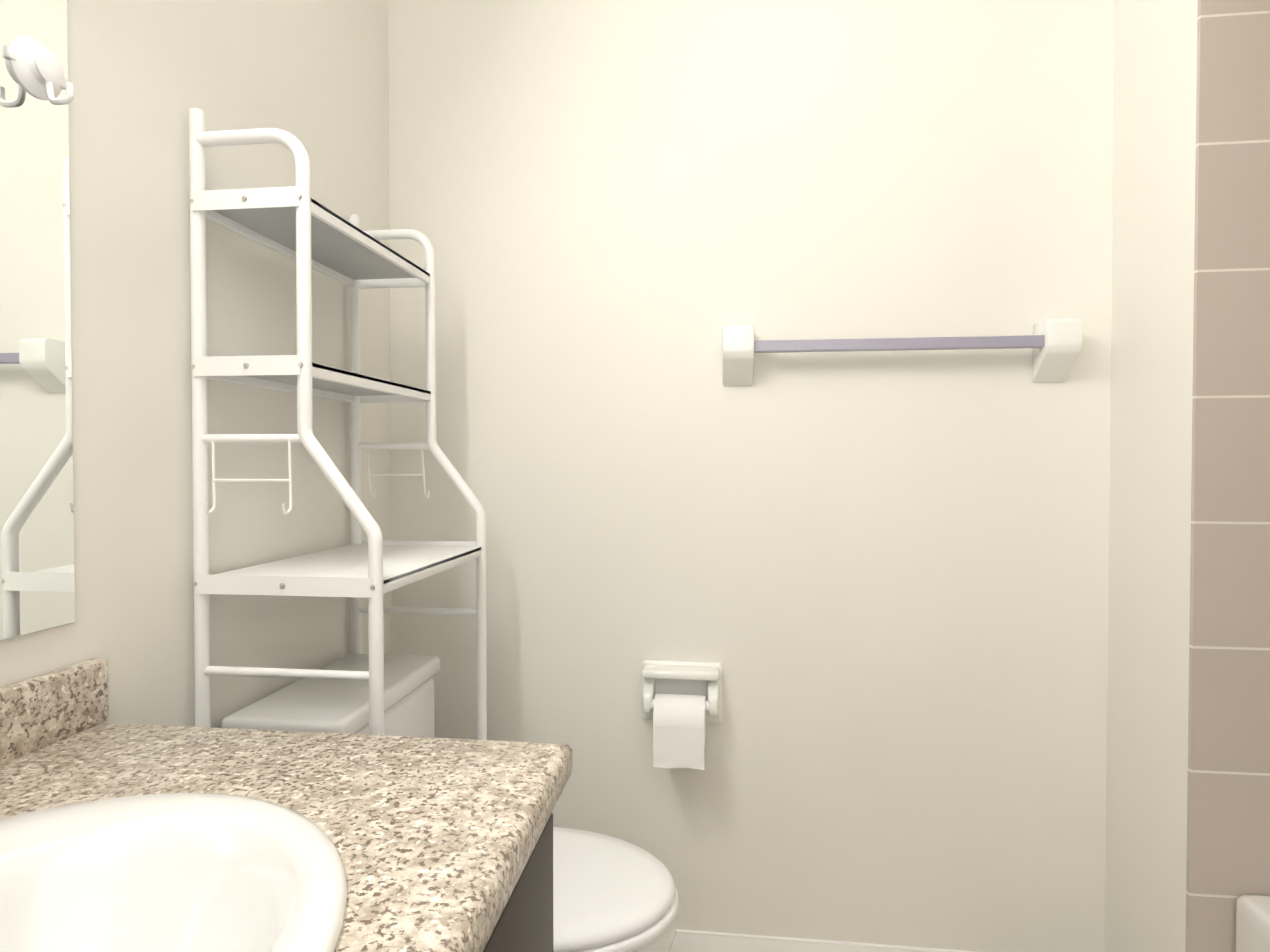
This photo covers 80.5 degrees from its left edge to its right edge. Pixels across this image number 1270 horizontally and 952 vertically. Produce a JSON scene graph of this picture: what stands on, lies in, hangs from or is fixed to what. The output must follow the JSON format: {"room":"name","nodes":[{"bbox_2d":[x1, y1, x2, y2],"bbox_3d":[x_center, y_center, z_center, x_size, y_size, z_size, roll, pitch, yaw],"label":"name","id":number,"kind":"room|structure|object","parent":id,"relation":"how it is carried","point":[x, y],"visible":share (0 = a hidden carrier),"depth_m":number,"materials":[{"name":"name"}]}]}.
{"room":"bathroom","nodes":[
{"label":"bathroom","id":0,"kind":"room"},
{"bbox_2d":[0,0,391,727],"bbox_3d":[-0.690,-0.125,0.755,0.100,2.390,1.984,0,1,7],"label":"wall","id":1,"kind":"structure","parent":0,"point":[144,76],"depth_m":1.04,"materials":[{"name":"paint"}]},
{"bbox_2d":[0,0,74,639],"bbox_3d":[-0.657,-0.307,0.405,0.047,0.978,0.852,0,1,7],"label":"mirror","id":2,"kind":"object","parent":1,"relation":"attached to","point":[37,586],"visible":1,"depth_m":0.79,"materials":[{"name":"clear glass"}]},
{"bbox_2d":[388,0,1114,951],"bbox_3d":[0.661,-0.138,1.541,2.394,2.390,0.100,0,1,7],"label":"wall","id":3,"kind":"structure","parent":0,"point":[876,584],"depth_m":1.53,"materials":[{"name":"paint"}]},
{"bbox_2d":[642,660,721,769],"bbox_3d":[0.091,0.478,1.512,0.168,0.182,0.112,0,1,7],"label":"toilet paper holder","id":4,"kind":"object","parent":3,"relation":"attached to","point":[681,703],"visible":1,"depth_m":1.49,"materials":[{"name":"white ceramic"}]},
{"bbox_2d":[670,929,975,951],"bbox_3d":[0.195,1.006,1.559,1.469,0.102,0.015,0,1,7],"label":"baseboard","id":5,"kind":"structure","parent":3,"relation":"attached to","point":[694,941],"depth_m":1.55,"materials":[{"name":"paint"}]},
{"bbox_2d":[722,318,1081,385],"bbox_3d":[0.507,-0.241,1.470,0.666,0.114,0.071,0,1,7],"label":"towel bar","id":6,"kind":"object","parent":3,"relation":"attached to","point":[1055,344],"visible":1,"depth_m":1.45,"materials":[{"name":"white ceramic"}]},
{"bbox_2d":[1105,0,1197,951],"bbox_3d":[1.319,-0.134,1.281,0.825,2.390,0.258,0,1,7],"label":"wall","id":7,"kind":"structure","parent":0,"point":[1154,138],"depth_m":1.32,"materials":[{"name":"paint"}]},
{"bbox_2d":[1185,0,1269,951],"bbox_3d":[1.303,-0.010,1.151,0.825,2.147,0.008,0,1,7],"label":"tile","id":8,"kind":"structure","parent":7,"relation":"attached to","point":[1228,827],"depth_m":1.19,"materials":[{"name":"beige tile"}]},
{"bbox_3d":[0.498,1.123,0.633,2.494,0.100,1.984,0,1,7],"label":"floor","id":9,"kind":"structure","parent":0,"visible":0},
{"bbox_2d":[0,658,571,951],"bbox_3d":[-0.388,0.606,0.417,0.579,0.941,0.850,0,1,7],"label":"bathroom vanity","id":10,"kind":"object","parent":9,"relation":"on","point":[135,838],"visible":1,"depth_m":0.60,"materials":[{"name":"beige stone"}]},
{"bbox_2d":[0,792,347,951],"bbox_3d":[-0.393,0.355,0.403,0.427,0.158,0.504,0,1,7],"label":"sink","id":11,"kind":"object","parent":10,"relation":"in","point":[80,871],"depth_m":0.57,"materials":[{"name":"ceramic"}]},
{"bbox_2d":[189,108,486,739],"bbox_3d":[-0.442,0.282,1.225,0.269,1.561,0.487,0,1,7],"label":"rack","id":12,"kind":"object","parent":9,"relation":"on","point":[302,227],"visible":0.96,"depth_m":1.02,"materials":[{"name":"white metal"}]},
{"bbox_2d":[221,654,678,951],"bbox_3d":[-0.250,0.701,1.215,0.642,0.722,0.374,0,1,7],"label":"toilet","id":13,"kind":"object","parent":9,"relation":"on","point":[612,894],"visible":0.27,"depth_m":1.16,"materials":[{"name":"ceramic"}]},
{"bbox_2d":[1235,894,1269,951],"bbox_3d":[1.238,0.876,0.409,0.752,0.400,1.506,0,1,7],"label":"bathtub","id":14,"kind":"object","parent":9,"relation":"on","point":[1252,922],"visible":1,"depth_m":1.16,"materials":[{"name":"ceramic"}]}
]}

